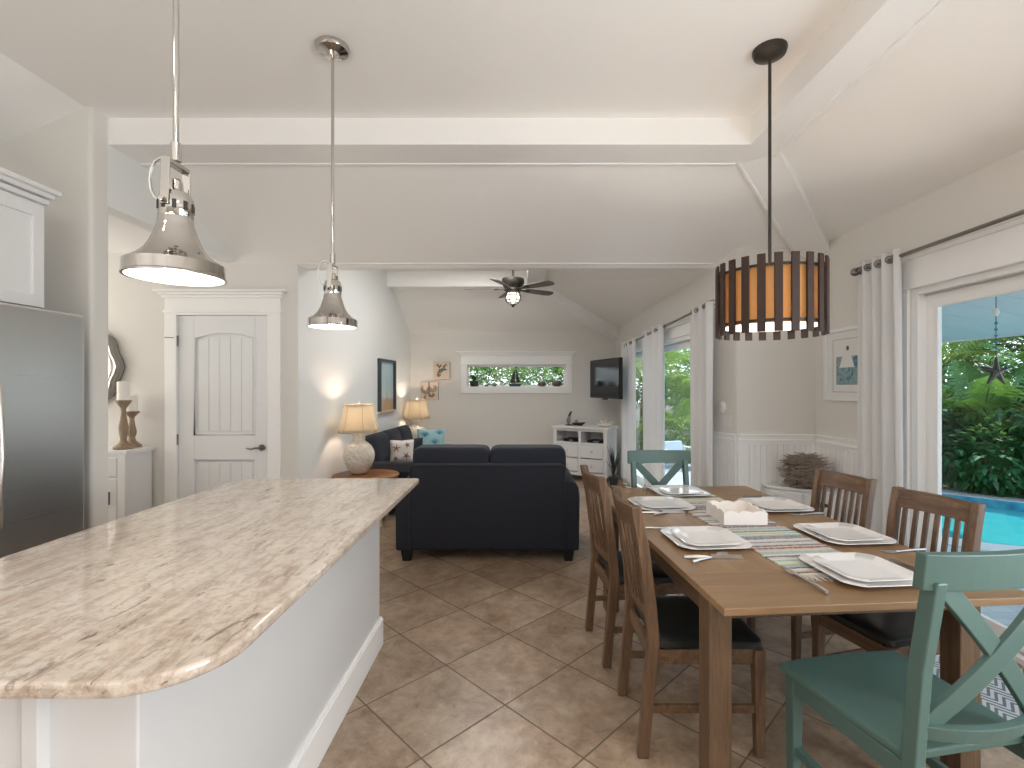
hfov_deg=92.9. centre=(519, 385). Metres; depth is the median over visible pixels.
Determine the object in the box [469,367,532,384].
tree
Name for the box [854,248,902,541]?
curtain
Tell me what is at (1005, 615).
floor
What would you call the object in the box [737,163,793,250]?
trim
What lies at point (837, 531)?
salad plate
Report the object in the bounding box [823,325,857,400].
framed print
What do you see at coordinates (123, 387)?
pillar candle
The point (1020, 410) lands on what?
shrub
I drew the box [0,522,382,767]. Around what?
kitchen island
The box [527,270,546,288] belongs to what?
trim
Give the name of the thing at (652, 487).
dinner plate
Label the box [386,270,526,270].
ceiling
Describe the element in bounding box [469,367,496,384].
tree
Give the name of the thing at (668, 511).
knife
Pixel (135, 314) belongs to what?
wall
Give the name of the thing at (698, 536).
salad plate
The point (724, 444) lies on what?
trim
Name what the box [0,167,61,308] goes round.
upper cabinet
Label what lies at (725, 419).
light switch
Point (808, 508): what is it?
dinner plate
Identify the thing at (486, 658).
floor
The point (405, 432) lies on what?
cushion
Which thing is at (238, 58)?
ceiling
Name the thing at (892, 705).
chair
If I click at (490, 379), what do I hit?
tree
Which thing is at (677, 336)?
door
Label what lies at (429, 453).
cushion
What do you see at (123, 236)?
ceiling
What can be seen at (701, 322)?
curtain
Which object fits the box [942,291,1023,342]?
lanai
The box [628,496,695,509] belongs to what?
dinner plate
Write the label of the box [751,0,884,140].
trim
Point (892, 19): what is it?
ceiling beam
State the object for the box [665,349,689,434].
tree
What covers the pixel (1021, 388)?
shrub
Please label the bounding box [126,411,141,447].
candlestick
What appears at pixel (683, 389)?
palm tree
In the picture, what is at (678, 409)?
palm tree
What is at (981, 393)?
palm tree
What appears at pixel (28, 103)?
ceiling
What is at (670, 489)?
salad plate
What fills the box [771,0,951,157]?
trim
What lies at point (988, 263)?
door
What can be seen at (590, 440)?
cable box
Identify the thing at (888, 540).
dinner plate
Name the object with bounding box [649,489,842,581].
table runner
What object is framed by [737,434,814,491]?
trim
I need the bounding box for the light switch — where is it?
[721,415,730,428]
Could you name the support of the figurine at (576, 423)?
on the media console
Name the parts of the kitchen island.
panel, skirting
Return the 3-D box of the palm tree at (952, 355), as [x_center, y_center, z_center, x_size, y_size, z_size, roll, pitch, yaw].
[7.387,0.140,8.801,3.010,3.084,3.116,0,0,34]
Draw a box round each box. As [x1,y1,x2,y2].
[587,439,602,443]
[706,500,767,524]
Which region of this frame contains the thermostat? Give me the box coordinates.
[718,401,725,412]
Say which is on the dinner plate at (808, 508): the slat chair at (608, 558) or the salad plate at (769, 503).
the salad plate at (769, 503)
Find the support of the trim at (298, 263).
attached to the wall at (700, 290)
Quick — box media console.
[551,424,617,480]
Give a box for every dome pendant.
[119,0,226,286]
[306,35,357,329]
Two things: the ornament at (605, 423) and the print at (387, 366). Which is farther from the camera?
the ornament at (605, 423)
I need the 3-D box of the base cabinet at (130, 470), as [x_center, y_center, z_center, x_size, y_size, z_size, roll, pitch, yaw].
[-3.902,1.020,4.350,1.035,0.920,0.370,0,0,0]
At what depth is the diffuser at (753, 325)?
2.40 m
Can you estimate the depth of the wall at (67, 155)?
3.00 m
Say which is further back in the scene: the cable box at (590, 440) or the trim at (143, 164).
the cable box at (590, 440)
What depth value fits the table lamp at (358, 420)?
5.17 m
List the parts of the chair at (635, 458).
leg, rail, leg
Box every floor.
[318,473,1023,767]
[636,464,1023,626]
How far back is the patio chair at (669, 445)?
9.36 m
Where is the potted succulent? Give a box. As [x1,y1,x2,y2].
[470,374,478,386]
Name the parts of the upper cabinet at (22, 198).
cabinet door, crown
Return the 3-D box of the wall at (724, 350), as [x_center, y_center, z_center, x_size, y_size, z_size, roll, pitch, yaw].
[1.950,-0.120,4.518,0.148,3.200,0.292,0,0,-22]
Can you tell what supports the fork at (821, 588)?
on the dining table at (752, 586)
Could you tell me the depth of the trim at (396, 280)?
7.08 m
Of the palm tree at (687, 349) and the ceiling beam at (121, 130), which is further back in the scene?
the palm tree at (687, 349)
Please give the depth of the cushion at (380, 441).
5.88 m
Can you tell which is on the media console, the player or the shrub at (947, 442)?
the player
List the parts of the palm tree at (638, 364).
crown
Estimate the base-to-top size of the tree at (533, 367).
2.774 m
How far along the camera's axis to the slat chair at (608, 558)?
2.60 m
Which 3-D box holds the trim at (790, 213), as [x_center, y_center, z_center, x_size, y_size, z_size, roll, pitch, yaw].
[2.130,-1.403,3.830,0.270,0.552,1.513,0,0,44]
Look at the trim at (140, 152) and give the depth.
3.22 m
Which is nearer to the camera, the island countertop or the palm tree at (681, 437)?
the island countertop
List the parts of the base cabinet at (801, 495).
drawer, drawer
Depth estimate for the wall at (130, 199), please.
3.34 m
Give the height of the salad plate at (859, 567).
0.015 m
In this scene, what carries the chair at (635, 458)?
on the floor at (486, 658)
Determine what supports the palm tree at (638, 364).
on the ground at (667, 407)
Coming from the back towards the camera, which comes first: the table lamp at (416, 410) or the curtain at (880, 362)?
the table lamp at (416, 410)
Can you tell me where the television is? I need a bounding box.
[590,357,622,399]
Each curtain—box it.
[621,338,635,486]
[642,324,665,486]
[690,300,714,486]
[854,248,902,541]
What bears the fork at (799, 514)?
on the dining table at (752, 586)
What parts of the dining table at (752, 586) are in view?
leg, leg, leg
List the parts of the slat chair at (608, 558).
leg, rail, rail, seat rail, leg, seat rail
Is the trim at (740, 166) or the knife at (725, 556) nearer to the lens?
the knife at (725, 556)
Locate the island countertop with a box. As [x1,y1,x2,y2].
[0,478,418,698]
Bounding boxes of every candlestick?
[113,400,133,449]
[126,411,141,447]
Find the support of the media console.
on the floor at (486, 658)
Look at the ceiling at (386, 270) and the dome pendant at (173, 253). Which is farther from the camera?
the ceiling at (386, 270)
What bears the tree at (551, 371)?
on the ground at (667, 407)
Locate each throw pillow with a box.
[390,439,413,461]
[402,437,422,450]
[417,429,444,444]
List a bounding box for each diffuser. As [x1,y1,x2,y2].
[123,268,223,285]
[309,324,355,329]
[726,321,817,331]
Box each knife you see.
[642,510,684,513]
[684,554,743,558]
[742,495,778,497]
[889,558,913,570]
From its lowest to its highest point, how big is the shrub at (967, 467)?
1.422 m
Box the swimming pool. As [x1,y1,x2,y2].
[942,490,1023,550]
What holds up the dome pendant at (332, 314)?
hanging from the ceiling at (238, 58)
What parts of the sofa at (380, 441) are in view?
arm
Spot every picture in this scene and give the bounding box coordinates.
[377,358,395,413]
[421,382,438,399]
[434,362,449,379]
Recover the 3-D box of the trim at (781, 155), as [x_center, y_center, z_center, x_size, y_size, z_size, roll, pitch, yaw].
[2.221,-1.347,3.740,0.024,0.462,1.513,0,0,44]
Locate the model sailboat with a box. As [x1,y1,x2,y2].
[509,367,520,386]
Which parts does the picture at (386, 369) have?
frame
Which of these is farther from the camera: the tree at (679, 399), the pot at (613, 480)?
the tree at (679, 399)
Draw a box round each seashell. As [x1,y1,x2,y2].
[538,381,545,385]
[552,380,561,385]
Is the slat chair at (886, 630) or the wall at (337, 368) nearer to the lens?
the slat chair at (886, 630)
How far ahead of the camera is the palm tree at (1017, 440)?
7.18 m
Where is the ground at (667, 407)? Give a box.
[636,403,1016,486]
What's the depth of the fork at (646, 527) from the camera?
2.45 m
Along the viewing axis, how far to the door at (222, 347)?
4.55 m
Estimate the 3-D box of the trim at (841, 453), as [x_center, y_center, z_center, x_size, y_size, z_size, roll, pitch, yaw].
[2.627,0.955,3.890,0.034,1.050,0.920,0,0,0]
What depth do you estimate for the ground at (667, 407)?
17.29 m
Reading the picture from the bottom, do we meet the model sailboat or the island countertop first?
the island countertop
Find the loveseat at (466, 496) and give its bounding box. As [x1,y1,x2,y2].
[395,444,579,560]
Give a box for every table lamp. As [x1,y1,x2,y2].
[337,401,379,474]
[403,398,430,438]
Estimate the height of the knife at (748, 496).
0.021 m
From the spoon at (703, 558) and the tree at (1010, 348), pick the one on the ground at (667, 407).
the tree at (1010, 348)
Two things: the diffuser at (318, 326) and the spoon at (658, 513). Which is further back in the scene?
the spoon at (658, 513)
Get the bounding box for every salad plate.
[635,497,688,507]
[655,485,703,493]
[670,527,742,545]
[745,498,805,508]
[804,523,884,540]
[812,554,912,581]
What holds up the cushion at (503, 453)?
on the loveseat at (466, 496)
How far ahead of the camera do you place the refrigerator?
2.53 m
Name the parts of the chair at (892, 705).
leg, seat rail, seat, leg, rail, rail, seat rail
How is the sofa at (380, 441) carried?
on the floor at (486, 658)
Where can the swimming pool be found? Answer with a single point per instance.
(1003, 526)
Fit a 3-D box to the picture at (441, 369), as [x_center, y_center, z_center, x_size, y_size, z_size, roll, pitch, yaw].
[-1.327,-0.262,8.270,0.278,0.303,0.062,0,0,0]
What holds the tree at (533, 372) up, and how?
on the ground at (667, 407)
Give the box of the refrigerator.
[0,302,83,557]
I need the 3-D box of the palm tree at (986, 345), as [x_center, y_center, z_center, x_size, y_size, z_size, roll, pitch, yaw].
[8.239,0.494,6.967,2.804,2.377,2.709,0,0,-13]
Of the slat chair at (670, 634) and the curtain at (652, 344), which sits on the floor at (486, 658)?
the slat chair at (670, 634)
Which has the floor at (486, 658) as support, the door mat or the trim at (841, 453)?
the door mat
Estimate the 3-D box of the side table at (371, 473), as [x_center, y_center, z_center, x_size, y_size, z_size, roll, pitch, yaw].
[-1.665,1.220,5.280,0.700,0.529,0.700,0,0,0]
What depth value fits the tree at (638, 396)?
15.19 m
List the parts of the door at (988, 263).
sliding panel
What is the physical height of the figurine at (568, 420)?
0.232 m
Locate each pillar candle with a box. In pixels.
[117,381,129,399]
[126,395,137,410]
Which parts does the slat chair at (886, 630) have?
leg, seat rail, leg, leg, seat rail, rail, leg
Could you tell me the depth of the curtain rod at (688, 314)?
5.34 m
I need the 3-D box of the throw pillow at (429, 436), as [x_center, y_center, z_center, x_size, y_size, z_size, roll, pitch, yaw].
[-1.288,0.825,7.050,0.410,0.398,0.193,0,0,-6]
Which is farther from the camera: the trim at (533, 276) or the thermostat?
the trim at (533, 276)
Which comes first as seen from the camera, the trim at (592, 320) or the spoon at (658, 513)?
the spoon at (658, 513)
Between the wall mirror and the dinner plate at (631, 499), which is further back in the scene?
the wall mirror
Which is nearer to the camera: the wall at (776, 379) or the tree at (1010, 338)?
the wall at (776, 379)
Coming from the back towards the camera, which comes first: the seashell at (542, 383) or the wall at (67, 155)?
the seashell at (542, 383)
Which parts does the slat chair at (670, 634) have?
rail, leg, rail, seat rail, leg, seat rail, leg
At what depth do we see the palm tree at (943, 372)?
7.99 m
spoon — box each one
[653,509,674,515]
[691,552,727,562]
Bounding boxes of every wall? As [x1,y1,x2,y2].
[0,107,107,529]
[107,117,235,262]
[108,253,297,507]
[298,264,410,477]
[411,330,615,449]
[616,268,713,475]
[714,249,735,433]
[736,248,815,433]
[816,149,1023,533]
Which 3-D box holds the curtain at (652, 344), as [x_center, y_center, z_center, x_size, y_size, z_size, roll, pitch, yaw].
[1.653,0.370,6.078,0.095,2.190,0.840,0,0,-3]
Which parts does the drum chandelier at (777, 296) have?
rod, lamp shade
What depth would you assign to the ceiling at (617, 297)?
6.27 m
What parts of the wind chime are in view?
cord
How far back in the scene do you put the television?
7.40 m
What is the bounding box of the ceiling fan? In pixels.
[464,270,553,306]
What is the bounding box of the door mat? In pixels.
[933,651,1023,719]
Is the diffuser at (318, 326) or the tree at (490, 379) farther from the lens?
the tree at (490, 379)
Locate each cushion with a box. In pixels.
[365,432,390,460]
[381,428,401,442]
[395,425,412,438]
[413,444,489,464]
[489,444,565,477]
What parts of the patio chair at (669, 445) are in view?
backrest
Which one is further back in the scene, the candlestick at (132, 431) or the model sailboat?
the model sailboat
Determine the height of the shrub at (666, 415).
1.122 m
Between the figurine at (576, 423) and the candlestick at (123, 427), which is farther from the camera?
the figurine at (576, 423)
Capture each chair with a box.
[580,465,686,667]
[611,485,765,758]
[627,450,690,549]
[665,441,690,471]
[747,469,876,659]
[779,549,1023,767]
[812,486,985,657]
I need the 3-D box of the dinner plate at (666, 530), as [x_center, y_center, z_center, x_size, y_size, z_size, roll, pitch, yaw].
[0.858,0.711,2.270,0.337,0.018,0.337,0,0,-4]
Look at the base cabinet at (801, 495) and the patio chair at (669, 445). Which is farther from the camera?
the patio chair at (669, 445)
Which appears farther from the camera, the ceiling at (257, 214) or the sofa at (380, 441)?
the sofa at (380, 441)
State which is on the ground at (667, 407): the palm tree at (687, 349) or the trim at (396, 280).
the palm tree at (687, 349)
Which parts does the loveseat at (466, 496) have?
arm, leg, backrest, leg, arm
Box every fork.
[645,526,676,528]
[783,567,828,593]
[789,512,825,515]
[880,548,926,552]
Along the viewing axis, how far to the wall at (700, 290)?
5.77 m
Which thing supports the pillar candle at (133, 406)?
on the candlestick at (132, 431)
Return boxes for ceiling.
[0,0,851,117]
[0,53,83,144]
[108,214,151,252]
[147,165,788,267]
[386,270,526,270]
[394,290,593,332]
[544,268,711,327]
[783,0,1023,239]
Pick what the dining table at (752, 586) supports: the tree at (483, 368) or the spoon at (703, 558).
the spoon at (703, 558)
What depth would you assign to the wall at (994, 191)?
3.30 m
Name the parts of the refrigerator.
door handle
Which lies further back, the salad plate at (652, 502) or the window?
the window
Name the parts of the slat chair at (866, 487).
leg, leg, leg, rail, leg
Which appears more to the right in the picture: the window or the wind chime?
the wind chime
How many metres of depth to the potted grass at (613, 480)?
7.05 m
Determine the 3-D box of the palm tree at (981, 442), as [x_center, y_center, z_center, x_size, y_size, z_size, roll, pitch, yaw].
[6.580,0.981,7.307,2.028,1.409,1.899,0,0,19]
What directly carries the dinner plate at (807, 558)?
on the table runner
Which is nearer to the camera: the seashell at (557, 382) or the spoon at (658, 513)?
the spoon at (658, 513)
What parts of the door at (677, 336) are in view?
fixed panel, casing, sliding panel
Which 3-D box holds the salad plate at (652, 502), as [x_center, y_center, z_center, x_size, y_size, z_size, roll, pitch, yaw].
[0.849,0.705,2.932,0.266,0.015,0.266,0,0,-6]
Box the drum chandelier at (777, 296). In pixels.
[715,38,829,340]
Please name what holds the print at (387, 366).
on the picture at (386, 369)
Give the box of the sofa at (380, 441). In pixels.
[365,425,412,477]
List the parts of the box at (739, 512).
panel, panel, panel, panel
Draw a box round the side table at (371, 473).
[332,469,399,526]
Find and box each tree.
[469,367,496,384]
[469,367,509,384]
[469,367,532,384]
[473,367,528,384]
[495,367,552,384]
[504,367,563,384]
[520,367,563,384]
[527,367,563,384]
[543,367,563,384]
[636,351,689,444]
[636,358,682,407]
[636,359,641,405]
[636,371,690,434]
[636,398,689,438]
[665,348,689,385]
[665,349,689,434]
[674,423,690,448]
[942,335,1023,382]
[942,342,1017,419]
[942,360,1023,471]
[942,371,994,441]
[942,412,1023,486]
[943,336,1023,361]
[943,345,993,394]
[947,338,1023,438]
[966,440,1023,472]
[967,343,1023,407]
[985,338,1023,378]
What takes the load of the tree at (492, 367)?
on the ground at (667, 407)
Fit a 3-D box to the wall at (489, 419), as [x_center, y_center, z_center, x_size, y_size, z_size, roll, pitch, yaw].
[-0.125,-0.170,8.370,3.951,3.301,0.141,0,0,0]
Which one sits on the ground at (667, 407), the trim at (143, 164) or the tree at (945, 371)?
the tree at (945, 371)
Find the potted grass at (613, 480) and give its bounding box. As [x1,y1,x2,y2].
[607,446,620,487]
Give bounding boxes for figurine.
[565,411,572,425]
[572,416,585,425]
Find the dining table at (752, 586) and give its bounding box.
[597,486,1023,767]
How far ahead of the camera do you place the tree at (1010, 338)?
9.71 m
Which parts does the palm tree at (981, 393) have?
crown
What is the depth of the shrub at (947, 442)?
7.10 m
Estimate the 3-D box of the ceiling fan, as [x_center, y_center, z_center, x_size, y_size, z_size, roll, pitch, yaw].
[-0.143,-1.367,6.610,1.234,0.605,1.276,0,0,0]
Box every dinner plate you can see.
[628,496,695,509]
[649,485,709,495]
[660,526,751,549]
[737,497,814,511]
[793,522,896,544]
[799,552,913,586]
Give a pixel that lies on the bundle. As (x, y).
(805, 465)
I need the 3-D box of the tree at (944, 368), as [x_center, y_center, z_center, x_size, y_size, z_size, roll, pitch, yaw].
[8.307,0.075,9.585,2.289,3.219,2.300,0,0,0]
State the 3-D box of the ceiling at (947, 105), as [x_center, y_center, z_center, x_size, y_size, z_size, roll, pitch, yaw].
[2.250,-1.420,-2.350,1.100,0.460,13.700,0,0,0]
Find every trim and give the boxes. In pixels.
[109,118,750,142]
[109,143,749,162]
[140,163,735,165]
[298,263,716,269]
[387,271,526,289]
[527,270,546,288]
[535,286,617,339]
[713,431,736,485]
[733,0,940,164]
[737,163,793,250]
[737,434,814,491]
[742,154,828,258]
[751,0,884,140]
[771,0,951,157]
[778,152,829,250]
[815,434,856,523]
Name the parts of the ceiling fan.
blade, blade, globe, blade, blade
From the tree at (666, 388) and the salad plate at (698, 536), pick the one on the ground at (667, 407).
the tree at (666, 388)
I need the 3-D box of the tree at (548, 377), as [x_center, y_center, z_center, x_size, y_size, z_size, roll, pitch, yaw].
[0.463,0.296,10.775,1.783,2.774,1.699,0,0,-15]
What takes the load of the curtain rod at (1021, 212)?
attached to the wall at (994, 191)
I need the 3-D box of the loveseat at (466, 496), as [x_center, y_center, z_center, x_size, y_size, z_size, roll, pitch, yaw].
[-0.275,1.006,4.525,1.560,0.948,0.889,0,0,0]
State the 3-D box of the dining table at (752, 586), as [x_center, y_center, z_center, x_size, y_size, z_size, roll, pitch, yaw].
[1.143,1.100,2.546,1.116,0.761,1.860,0,0,-4]
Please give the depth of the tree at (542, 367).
13.23 m
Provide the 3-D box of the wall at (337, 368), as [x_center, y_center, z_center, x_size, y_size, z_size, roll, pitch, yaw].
[-2.027,-0.220,6.478,0.120,3.400,3.856,0,0,3]
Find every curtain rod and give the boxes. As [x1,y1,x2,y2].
[626,303,704,345]
[850,209,1023,275]
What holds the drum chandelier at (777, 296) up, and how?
hanging from the ceiling at (238, 58)
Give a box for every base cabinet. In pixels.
[108,446,155,521]
[762,483,843,520]
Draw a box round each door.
[152,289,287,503]
[625,319,689,487]
[901,218,1023,665]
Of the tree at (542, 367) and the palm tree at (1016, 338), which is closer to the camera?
the palm tree at (1016, 338)
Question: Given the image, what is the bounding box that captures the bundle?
[776,452,828,489]
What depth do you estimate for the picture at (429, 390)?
8.26 m
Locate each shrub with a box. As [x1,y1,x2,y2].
[636,413,688,449]
[665,414,690,450]
[942,379,984,484]
[942,408,1023,497]
[943,430,974,468]
[948,376,1023,473]
[994,393,1023,479]
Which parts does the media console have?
drawer, drawer, drawer, drawer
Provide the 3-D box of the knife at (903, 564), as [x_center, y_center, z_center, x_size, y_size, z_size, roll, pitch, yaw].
[1.529,0.712,1.885,0.017,0.021,0.247,0,0,-4]
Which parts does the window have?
frame, casing crown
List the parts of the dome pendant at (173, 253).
lamp shade, rod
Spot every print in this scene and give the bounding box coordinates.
[382,361,392,410]
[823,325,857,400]
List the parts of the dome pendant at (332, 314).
lamp shade, rod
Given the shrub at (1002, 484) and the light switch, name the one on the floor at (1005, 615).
the shrub at (1002, 484)
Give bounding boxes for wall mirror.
[108,334,124,398]
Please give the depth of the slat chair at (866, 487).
2.75 m
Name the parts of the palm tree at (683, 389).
crown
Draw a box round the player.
[564,437,577,441]
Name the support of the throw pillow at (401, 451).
on the sofa at (380, 441)
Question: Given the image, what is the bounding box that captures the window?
[457,351,575,392]
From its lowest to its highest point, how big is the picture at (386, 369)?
0.761 m
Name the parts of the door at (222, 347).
casing crown, panel, panel moulding, handle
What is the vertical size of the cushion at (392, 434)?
0.477 m
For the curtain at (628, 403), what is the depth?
7.10 m
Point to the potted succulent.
(473, 383)
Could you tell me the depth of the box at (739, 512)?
2.53 m
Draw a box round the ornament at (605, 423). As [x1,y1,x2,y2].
[597,418,612,426]
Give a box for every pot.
[470,381,478,386]
[608,476,618,487]
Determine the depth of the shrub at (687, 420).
10.50 m
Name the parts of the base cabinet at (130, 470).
drawer, cabinet door, corner post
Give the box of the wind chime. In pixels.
[981,296,1010,383]
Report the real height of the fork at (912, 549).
0.015 m
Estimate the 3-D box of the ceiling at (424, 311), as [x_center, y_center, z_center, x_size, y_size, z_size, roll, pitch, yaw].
[-0.150,-1.205,7.860,3.900,0.770,1.120,0,0,0]
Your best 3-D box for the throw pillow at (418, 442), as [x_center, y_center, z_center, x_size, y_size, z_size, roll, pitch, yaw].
[-1.519,0.900,6.850,0.341,0.330,0.183,0,0,-29]

